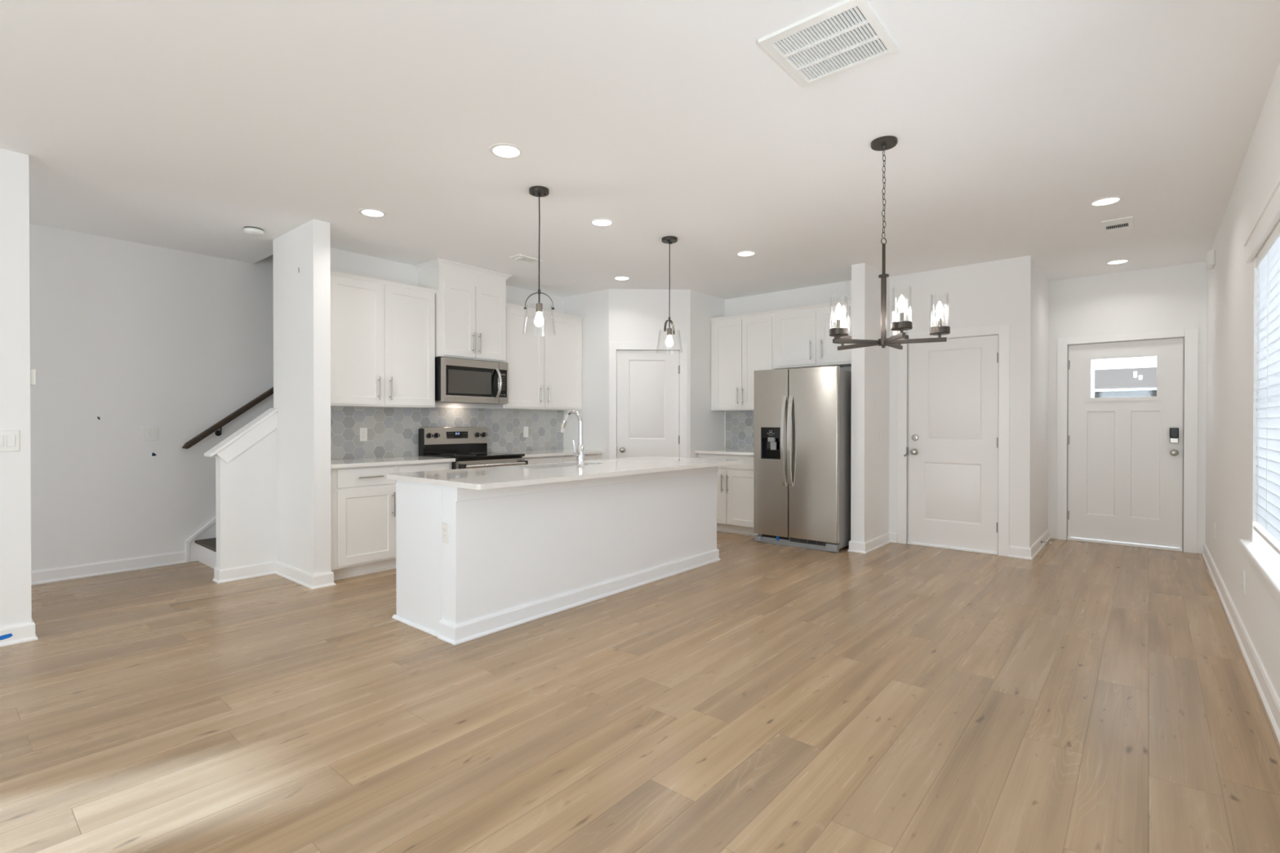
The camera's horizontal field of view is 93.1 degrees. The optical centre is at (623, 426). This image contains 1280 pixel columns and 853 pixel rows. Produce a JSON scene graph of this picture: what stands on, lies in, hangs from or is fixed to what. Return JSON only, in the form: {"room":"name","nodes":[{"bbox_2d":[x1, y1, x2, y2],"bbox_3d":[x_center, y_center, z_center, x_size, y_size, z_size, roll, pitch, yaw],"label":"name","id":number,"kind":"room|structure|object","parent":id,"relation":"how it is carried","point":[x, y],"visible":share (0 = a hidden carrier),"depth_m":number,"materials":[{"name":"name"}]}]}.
{"room":"open-plan kitchen","nodes":[
{"label":"open-plan kitchen","id":0,"kind":"room"},
{"bbox_2d":[0,148,31,627],"bbox_3d":[-4.512,-0.153,2.182,0.115,2.740,3.399,0,0,41],"label":"wall","id":1,"kind":"structure","parent":0,"point":[15,604],"depth_m":3.38,"materials":[{"name":"white paint"}]},
{"bbox_2d":[0,633,13,639],"bbox_3d":[-3.417,1.161,3.345,0.002,0.027,0.066,0,0,41],"label":"scrap","id":2,"kind":"object","parent":1,"relation":"attached to","point":[6,636],"visible":1,"depth_m":3.35,"materials":[{"name":"blue plastic"}]},
{"bbox_2d":[0,430,19,451],"bbox_3d":[-3.407,0.080,3.365,0.011,0.115,0.074,0,0,41],"label":"light switch","id":3,"kind":"object","parent":1,"relation":"attached to","point":[9,439],"visible":1,"depth_m":3.36,"materials":[{"name":"white plastic"}]},
{"bbox_2d":[0,618,38,647],"bbox_3d":[-4.504,1.167,2.199,0.163,0.100,3.423,0,0,41],"label":"baseboard","id":4,"kind":"structure","parent":1,"relation":"attached to","point":[23,633],"depth_m":3.39,"materials":[{"name":"white paint"}]},
{"bbox_2d":[30,368,35,386],"bbox_3d":[-3.395,-0.283,3.480,0.090,0.094,0.028,0,0,41],"label":"thermostat","id":5,"kind":"object","parent":1,"relation":"attached to","point":[33,371],"visible":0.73,"depth_m":3.45,"materials":[{"name":"white plastic"}]},
{"bbox_2d":[29,223,273,571],"bbox_3d":[-3.896,-1.252,5.398,0.120,4.900,9.320,0,0,41],"label":"wall","id":6,"kind":"structure","parent":0,"point":[129,335],"depth_m":5.07,"materials":[{"name":"white paint"}]},
{"bbox_2d":[31,551,186,585],"bbox_3d":[-5.336,1.158,3.638,0.024,0.100,4.512,0,0,41],"label":"baseboard","id":7,"kind":"structure","parent":6,"relation":"attached to","point":[48,575],"depth_m":4.93,"materials":[{"name":"white paint"}]},
{"bbox_2d":[182,386,273,448],"bbox_3d":[-2.701,-1.135,6.609,0.105,2.644,3.525,0,0,41],"label":"handrail","id":8,"kind":"object","parent":6,"relation":"attached to","point":[220,424],"visible":0.48,"depth_m":5.51,"materials":[{"name":"black wood"}]},
{"bbox_2d":[185,516,216,568],"bbox_3d":[-2.476,0.071,6.228,0.953,2.244,3.156,0,0,41],"label":"stairs","id":9,"kind":"structure","parent":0,"point":[201,547],"depth_m":5.37,"materials":[{"name":"white paint"}]},
{"bbox_2d":[215,428,277,569],"bbox_3d":[-3.017,0.534,4.858,0.110,1.334,0.401,0,0,41],"label":"wall","id":10,"kind":"structure","parent":0,"point":[246,486],"depth_m":4.82,"materials":[{"name":"white paint"}]},
{"bbox_2d":[204,408,278,462],"bbox_3d":[-3.041,0.065,4.828,0.172,0.433,0.473,0,0,41],"label":"trim","id":11,"kind":"structure","parent":10,"relation":"attached to","point":[232,446],"depth_m":4.80,"materials":[{"name":"white paint"}]},
{"bbox_2d":[272,236,564,561],"bbox_3d":[-1.434,-1.259,6.587,0.144,4.900,4.301,0,0,41],"label":"wall","id":12,"kind":"structure","parent":0,"point":[392,432],"depth_m":5.72,"materials":[{"name":"grey tile"}]},
{"bbox_2d":[360,427,367,441],"bbox_3d":[-2.333,0.072,5.438,0.008,0.120,0.070,0,0,41],"label":"outlet","id":13,"kind":"object","parent":12,"relation":"attached to","point":[363,431],"visible":1,"depth_m":5.43,"materials":[{"name":"white plastic"}]},
{"bbox_2d":[361,431,365,438],"bbox_3d":[-2.332,0.072,5.436,0.003,0.066,0.033,0,0,41],"label":"receptacle","id":14,"kind":"object","parent":13,"relation":"attached to","point":[363,433],"depth_m":5.43,"materials":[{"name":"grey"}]},
{"bbox_2d":[330,269,437,408],"bbox_3d":[-2.179,-0.721,5.346,0.371,1.094,1.046,0,0,41],"label":"upper cabinet","id":15,"kind":"object","parent":12,"relation":"attached to","point":[383,331],"visible":0.86,"depth_m":5.22,"materials":[{"name":"white paint"}]},
{"bbox_2d":[413,257,511,362],"bbox_3d":[-1.573,-1.098,5.998,0.431,0.892,0.854,0,0,41],"label":"upper cabinet","id":16,"kind":"object","parent":12,"relation":"attached to","point":[470,301],"visible":0.95,"depth_m":5.83,"materials":[{"name":"white paint"}]},
{"bbox_2d":[435,356,508,404],"bbox_3d":[-1.544,-0.433,5.973,0.495,0.420,0.757,0,0,41],"label":"microwave","id":17,"kind":"object","parent":16,"relation":"attached to","point":[457,380],"visible":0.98,"depth_m":5.81,"materials":[{"name":"silver metal"}]},
{"bbox_2d":[523,426,528,437],"bbox_3d":[-1.106,0.061,6.856,0.008,0.120,0.070,0,0,41],"label":"outlet","id":18,"kind":"object","parent":12,"relation":"attached to","point":[525,428],"visible":1,"depth_m":6.85,"materials":[{"name":"white plastic"}]},
{"bbox_2d":[484,302,583,410],"bbox_3d":[-0.969,-0.734,6.744,0.371,1.085,1.176,0,0,41],"label":"upper cabinet","id":19,"kind":"object","parent":12,"relation":"attached to","point":[544,362],"visible":0.85,"depth_m":6.65,"materials":[{"name":"white paint"}]},
{"bbox_2d":[564,288,608,459],"bbox_3d":[-0.412,-0.182,7.115,0.733,2.740,0.100,0,0,41],"label":"wall","id":20,"kind":"structure","parent":0,"point":[593,306],"depth_m":6.99,"materials":[{"name":"white paint"}]},
{"bbox_2d":[0,530,1279,852],"bbox_3d":[-0.706,1.257,3.788,7.132,0.100,11.195,0,0,41],"label":"floor","id":21,"kind":"structure","parent":0,"point":[1076,696],"depth_m":2.54,"materials":[{"name":"brown wood"}]},
{"bbox_2d":[212,560,335,589],"bbox_3d":[-2.679,1.152,4.747,1.024,0.100,0.383,0,0,12],"label":"baseboard","id":22,"kind":"object","parent":21,"relation":"on","point":[305,579],"visible":0.96,"depth_m":4.72,"materials":[{"name":"white paint"}]},
{"bbox_2d":[279,218,331,574],"bbox_3d":[-2.505,-0.168,4.758,0.650,2.740,0.123,0,0,41],"label":"wall pier","id":23,"kind":"object","parent":21,"relation":"on","point":[305,526],"visible":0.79,"depth_m":4.59,"materials":[{"name":"white paint"}]},
{"bbox_2d":[330,462,451,580],"bbox_3d":[-2.103,0.758,5.226,0.648,0.882,1.083,0,0,41],"label":"base cabinet","id":24,"kind":"object","parent":21,"relation":"on","point":[363,501],"visible":0.42,"depth_m":4.84,"materials":[{"name":"white paint"}]},
{"bbox_2d":[330,455,455,468],"bbox_3d":[-2.107,0.301,5.223,0.648,0.030,1.094,0,0,41],"label":"countertop","id":25,"kind":"structure","parent":24,"relation":"on","point":[380,461],"depth_m":5.08,"materials":[{"name":"white stone"}]},
{"bbox_2d":[418,426,528,469],"bbox_3d":[-1.453,0.601,5.891,0.731,1.188,0.768,0,0,41],"label":"range","id":26,"kind":"object","parent":21,"relation":"on","point":[440,442],"visible":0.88,"depth_m":5.92,"materials":[{"name":"silver metal"}]},
{"bbox_2d":[422,452,524,459],"bbox_3d":[-1.452,0.281,5.889,0.602,0.025,0.768,0,0,41],"label":"cooktop","id":27,"kind":"object","parent":26,"relation":"in","point":[458,455],"depth_m":5.80,"materials":[{"name":"black glass"}]},
{"bbox_2d":[391,466,720,644],"bbox_3d":[-0.302,0.764,4.626,0.709,0.876,2.758,0,0,41],"label":"kitchen island","id":28,"kind":"object","parent":21,"relation":"on","point":[513,556],"visible":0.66,"depth_m":3.85,"materials":[{"name":"white paint"}]},
{"bbox_2d":[441,521,448,543],"bbox_3d":[-1.014,0.602,3.444,0.070,0.120,0.008,0,0,41],"label":"outlet","id":29,"kind":"object","parent":28,"relation":"attached to","point":[445,526],"visible":1,"depth_m":3.44,"materials":[{"name":"white plastic"}]},
{"bbox_2d":[443,526,446,538],"bbox_3d":[-1.016,0.602,3.442,0.033,0.066,0.003,0,0,41],"label":"receptacle","id":30,"kind":"object","parent":29,"relation":"attached to","point":[444,527],"depth_m":3.44,"materials":[{"name":"grey plastic"}]},
{"bbox_2d":[386,456,742,489],"bbox_3d":[-0.236,0.312,4.569,0.997,0.030,2.766,0,0,41],"label":"island countertop","id":31,"kind":"structure","parent":28,"relation":"on","point":[497,477],"depth_m":4.05,"materials":[{"name":"white stone"}]},
{"bbox_2d":[560,408,584,468],"bbox_3d":[-0.393,0.086,4.410,0.238,0.422,0.098,0,0,41],"label":"faucet","id":32,"kind":"object","parent":31,"relation":"on","point":[580,454],"visible":1,"depth_m":4.35,"materials":[{"name":"silver metal"}]},
{"bbox_2d":[524,453,599,464],"bbox_3d":[-0.857,0.750,6.666,0.648,0.882,1.165,0,0,41],"label":"base cabinet","id":33,"kind":"object","parent":21,"relation":"on","point":[531,460],"visible":0.07,"depth_m":6.42,"materials":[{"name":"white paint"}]},
{"bbox_2d":[502,448,603,457],"bbox_3d":[-0.862,0.292,6.663,0.648,0.030,1.173,0,0,41],"label":"countertop","id":34,"kind":"structure","parent":33,"relation":"on","point":[543,453],"depth_m":6.47,"materials":[{"name":"white stone"}]},
{"bbox_2d":[697,453,757,536],"bbox_3d":[1.328,0.748,6.939,0.797,0.882,0.644,0,0,41],"label":"base cabinet","id":35,"kind":"object","parent":21,"relation":"on","point":[735,482],"visible":0.52,"depth_m":6.67,"materials":[{"name":"white paint"}]},
{"bbox_2d":[694,448,753,455],"bbox_3d":[1.329,0.291,6.936,0.805,0.030,0.649,0,0,41],"label":"countertop","id":36,"kind":"structure","parent":35,"relation":"on","point":[724,451],"depth_m":6.83,"materials":[{"name":"white stone"}]},
{"bbox_2d":[753,365,851,552],"bbox_3d":[1.910,0.308,6.254,0.875,1.770,0.861,0,0,41],"label":"refrigerator","id":37,"kind":"object","parent":21,"relation":"on","point":[802,428],"visible":1,"depth_m":5.94,"materials":[{"name":"grey metal"}]},
{"bbox_2d":[0,0,1279,299],"bbox_3d":[-0.706,-1.633,3.771,7.132,0.200,11.195,0,0,41],"label":"ceiling","id":38,"kind":"structure","parent":0,"point":[187,126],"depth_m":3.09,"materials":[{"name":"white paint"}]},
{"bbox_2d":[243,226,264,235],"bbox_3d":[-2.881,-1.518,4.724,0.138,0.040,0.138,0,0,41],"label":"smoke detector","id":39,"kind":"object","parent":38,"relation":"attached to","point":[250,230],"visible":1,"depth_m":4.68,"materials":[{"name":"white plastic"}]},
{"bbox_2d":[358,208,386,217],"bbox_3d":[-1.804,-1.533,4.355,0.192,0.006,0.192,0,0,41],"label":"recessed light","id":40,"kind":"object","parent":38,"relation":"in","point":[371,212],"visible":1,"depth_m":4.35,"materials":[{"name":"white plastic"}]},
{"bbox_2d":[488,142,524,158],"bbox_3d":[-0.652,-1.527,3.366,0.192,0.006,0.192,0,0,41],"label":"recessed light","id":41,"kind":"object","parent":38,"relation":"in","point":[503,150],"visible":1,"depth_m":3.36,"materials":[{"name":"white plastic"}]},
{"bbox_2d":[509,253,542,263],"bbox_3d":[-0.898,-1.532,5.577,0.143,0.022,0.275,0,0,41],"label":"ceiling vent","id":42,"kind":"object","parent":38,"relation":"in","point":[519,257],"visible":0.98,"depth_m":5.56,"materials":[{"name":"white plastic"}]},
{"bbox_2d":[523,186,555,329],"bbox_3d":[-0.548,-1.067,3.928,0.213,0.934,0.213,0,0,-4],"label":"pendant lamp","id":43,"kind":"object","parent":38,"relation":"hanging from","point":[536,191],"visible":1,"depth_m":3.92,"materials":[{"name":"brown metal"}]},
{"bbox_2d":[536,302,542,312],"bbox_3d":[-0.548,-0.768,3.930,0.042,0.058,0.042,0,0,-4],"label":"socket","id":44,"kind":"object","parent":43,"relation":"attached to","point":[539,305],"depth_m":3.91,"materials":[{"name":"brown metal"}]},
{"bbox_2d":[589,217,614,226],"bbox_3d":[-0.164,-1.534,4.561,0.192,0.006,0.192,0,0,41],"label":"recessed light","id":45,"kind":"object","parent":38,"relation":"in","point":[602,222],"visible":1,"depth_m":4.55,"materials":[{"name":"white plastic"}]},
{"bbox_2d":[613,275,631,280],"bbox_3d":[-0.019,-1.544,6.321,0.192,0.006,0.192,0,0,41],"label":"recessed light","id":46,"kind":"object","parent":38,"relation":"in","point":[617,277],"visible":1,"depth_m":6.30,"materials":[{"name":"white plastic"}]},
{"bbox_2d":[657,235,681,346],"bbox_3d":[0.374,-1.073,4.965,0.213,0.934,0.213,0,0,28],"label":"pendant lamp","id":47,"kind":"object","parent":38,"relation":"hanging from","point":[669,240],"visible":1,"depth_m":4.95,"materials":[{"name":"brown metal"}]},
{"bbox_2d":[666,328,671,335],"bbox_3d":[0.374,-0.775,4.967,0.042,0.058,0.042,0,0,28],"label":"socket","id":48,"kind":"object","parent":47,"relation":"attached to","point":[668,330],"depth_m":4.95,"materials":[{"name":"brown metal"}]},
{"bbox_2d":[735,250,756,256],"bbox_3d":[1.089,-1.539,5.402,0.192,0.006,0.192,0,0,41],"label":"recessed light","id":49,"kind":"object","parent":38,"relation":"in","point":[743,253],"visible":1,"depth_m":5.39,"materials":[{"name":"white plastic"}]},
{"bbox_2d":[757,0,897,87],"bbox_3d":[0.818,-1.518,2.419,0.405,0.014,0.418,0,0,41],"label":"ceiling vent","id":50,"kind":"object","parent":38,"relation":"in","point":[844,36],"visible":1,"depth_m":2.40,"materials":[{"name":"white plastic"}]},
{"bbox_2d":[829,135,950,350],"bbox_3d":[1.413,-0.977,3.275,0.607,1.106,0.583,0,0,41],"label":"chandelier","id":51,"kind":"object","parent":38,"relation":"hanging from","point":[840,334],"visible":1,"depth_m":3.21,"materials":[{"name":"brown metal"}]},
{"bbox_2d":[1088,195,1124,206],"bbox_3d":[3.280,-1.532,4.128,0.192,0.006,0.192,0,0,41],"label":"recessed light","id":52,"kind":"object","parent":38,"relation":"in","point":[1105,201],"visible":1,"depth_m":4.12,"materials":[{"name":"white plastic"}]},
{"bbox_2d":[1101,216,1133,234],"bbox_3d":[3.767,-1.534,4.623,0.182,0.008,0.365,0,0,41],"label":"ceiling vent","id":53,"kind":"object","parent":38,"relation":"in","point":[1124,224],"visible":1,"depth_m":4.61,"materials":[{"name":"white plastic"}]},
{"bbox_2d":[1104,258,1130,264],"bbox_3d":[4.624,-1.541,5.679,0.192,0.006,0.192,0,0,41],"label":"recessed light","id":54,"kind":"object","parent":38,"relation":"in","point":[1122,260],"visible":1,"depth_m":5.66,"materials":[{"name":"white plastic"}]},
{"bbox_2d":[608,288,690,457],"bbox_3d":[0.291,-0.181,6.905,0.922,2.740,0.090,0,0,-3],"label":"wall","id":55,"kind":"structure","parent":0,"point":[635,315],"depth_m":6.86,"materials":[{"name":"white paint"}]},
{"bbox_2d":[608,342,687,458],"bbox_3d":[0.276,0.119,6.878,0.889,2.141,0.147,0,0,-3],"label":"door","id":56,"kind":"structure","parent":55,"relation":"in","point":[648,384],"depth_m":6.87,"materials":[{"name":"white paint"}]},
{"bbox_2d":[689,289,724,457],"bbox_3d":[0.990,-0.183,7.233,0.100,2.740,0.839,0,0,41],"label":"wall","id":57,"kind":"structure","parent":0,"point":[707,426],"depth_m":7.08,"materials":[{"name":"white paint"}]},
{"bbox_2d":[724,280,851,449],"bbox_3d":[1.941,-0.181,6.895,1.780,2.740,0.107,0,0,41],"label":"wall","id":58,"kind":"structure","parent":0,"point":[838,291],"depth_m":7.12,"materials":[{"name":"white paint"}]},
{"bbox_2d":[710,310,774,410],"bbox_3d":[1.428,-0.733,7.024,0.815,1.089,0.377,0,0,41],"label":"upper cabinet","id":59,"kind":"object","parent":58,"relation":"attached to","point":[742,344],"visible":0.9,"depth_m":6.92,"materials":[{"name":"white paint"}]},
{"bbox_2d":[773,299,851,368],"bbox_3d":[2.098,-0.954,6.444,0.955,0.640,0.377,0,0,41],"label":"upper cabinet","id":60,"kind":"object","parent":58,"relation":"attached to","point":[802,339],"visible":0.73,"depth_m":6.38,"materials":[{"name":"white paint"}]},
{"bbox_2d":[850,262,889,542],"bbox_3d":[2.499,-0.176,6.084,0.126,2.740,0.838,0,0,41],"label":"wall","id":61,"kind":"structure","parent":0,"point":[869,467],"depth_m":5.82,"materials":[{"name":"white paint"}]},
{"bbox_2d":[847,532,897,553],"bbox_3d":[2.475,1.144,6.020,0.764,0.100,0.180,0,0,-44],"label":"baseboard","id":62,"kind":"structure","parent":61,"relation":"attached to","point":[866,547],"depth_m":5.86,"materials":[{"name":"white paint"}]},
{"bbox_2d":[880,431,883,443],"bbox_3d":[2.592,0.104,6.088,0.011,0.120,0.070,0,0,41],"label":"light switch","id":63,"kind":"object","parent":61,"relation":"attached to","point":[881,432],"visible":1,"depth_m":6.07,"materials":[{"name":"white plastic"}]},
{"bbox_2d":[888,255,1032,555],"bbox_3d":[3.244,-0.175,5.917,1.221,2.740,0.115,0,0,41],"label":"wall","id":64,"kind":"structure","parent":0,"point":[997,292],"depth_m":5.65,"materials":[{"name":"white paint"}]},
{"bbox_2d":[897,324,1009,556],"bbox_3d":[3.203,0.126,5.923,0.977,2.137,0.164,0,0,41],"label":"door","id":65,"kind":"structure","parent":64,"relation":"in","point":[957,451],"depth_m":5.88,"materials":[{"name":"white paint"}]},
{"bbox_2d":[1031,258,1048,545],"bbox_3d":[4.096,-0.176,6.056,0.115,2.740,1.209,0,0,41],"label":"wall","id":66,"kind":"structure","parent":0,"point":[1040,353],"depth_m":5.97,"materials":[{"name":"white paint"}]},
{"bbox_2d":[1008,528,1050,559],"bbox_3d":[4.043,1.144,6.018,0.183,0.100,1.348,0,0,41],"label":"baseboard","id":67,"kind":"structure","parent":66,"relation":"attached to","point":[1024,553],"depth_m":5.56,"materials":[{"name":"white paint"}]},
{"bbox_2d":[1048,262,1206,553],"bbox_3d":[5.040,-0.176,6.118,1.459,2.740,0.120,0,0,41],"label":"wall","id":68,"kind":"structure","parent":0,"point":[1174,297],"depth_m":6.01,"materials":[{"name":"white paint"}]},
{"bbox_2d":[1056,328,1198,553],"bbox_3d":[5.031,0.132,6.106,1.081,2.124,0.154,0,0,41],"label":"door","id":69,"kind":"structure","parent":68,"relation":"in","point":[1124,460],"depth_m":6.06,"materials":[{"name":"white paint"}]},
{"bbox_2d":[1205,61,1279,700],"bbox_3d":[1.950,-0.149,1.529,0.130,2.740,11.105,0,0,41],"label":"wall","id":70,"kind":"structure","parent":0,"point":[1232,283],"depth_m":3.61,"materials":[{"name":"white paint"}]},
{"bbox_2d":[1205,249,1214,269],"bbox_3d":[4.884,-1.390,5.049,0.045,0.124,0.180,0,0,41],"label":"door chime","id":71,"kind":"object","parent":70,"relation":"attached to","point":[1210,257],"visible":1,"depth_m":4.99,"materials":[{"name":"white plastic"}]},
{"bbox_2d":[1213,522,1215,538],"bbox_3d":[4.725,0.831,4.849,0.008,0.120,0.070,0,0,41],"label":"outlet","id":72,"kind":"object","parent":70,"relation":"attached to","point":[1214,522],"visible":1,"depth_m":4.83,"materials":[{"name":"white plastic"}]},
{"bbox_2d":[1201,543,1279,743],"bbox_3d":[1.885,1.170,1.579,0.024,0.100,10.845,0,0,41],"label":"baseboard","id":73,"kind":"structure","parent":70,"relation":"attached to","point":[1271,702],"depth_m":3.10,"materials":[{"name":"white paint"}]},
{"bbox_2d":[1242,570,1245,594],"bbox_3d":[3.453,0.868,3.378,0.008,0.120,0.070,0,0,41],"label":"outlet","id":74,"kind":"object","parent":70,"relation":"attached to","point":[1243,571],"visible":1,"depth_m":3.36,"materials":[{"name":"white plastic"}]},
{"bbox_2d":[1238,175,1279,607],"bbox_3d":[2.689,-0.131,2.426,0.165,1.682,2.000,0,0,41],"label":"window","id":75,"kind":"structure","parent":70,"relation":"in","point":[1263,559],"depth_m":2.71,"materials":[{"name":"white paint"}]},
{"bbox_2d":[1253,222,1279,555],"bbox_3d":[2.676,-0.161,2.421,0.058,1.389,1.803,0,0,41],"label":"window blind","id":76,"kind":"object","parent":75,"relation":"attached to","point":[1267,263],"visible":1,"depth_m":2.79,"materials":[{"name":"white plastic"}]},
{"label":"outside","id":77,"kind":"structure","parent":0,"visible":0},
{"bbox_3d":[18.458,1.260,28.993,70.000,0.100,52.005,0,0,41],"label":"ground","id":78,"kind":"structure","parent":77,"visible":0},
{"bbox_2d":[1090,359,1094,397],"bbox_3d":[5.699,-0.039,7.446,0.120,2.750,0.120,0,0,41],"label":"porch post","id":79,"kind":"object","parent":78,"relation":"on","point":[1092,361],"visible":0.02,"depth_m":7.37,"materials":[{"name":"white paint"}]},
{"bbox_2d":[1094,367,1156,397],"bbox_3d":[21.445,-0.639,26.322,31.000,3.730,8.920,0,0,41],"label":"neighbor house","id":80,"kind":"structure","parent":78,"relation":"on","point":[1127,382],"depth_m":23.75,"materials":[{"name":"grey"}]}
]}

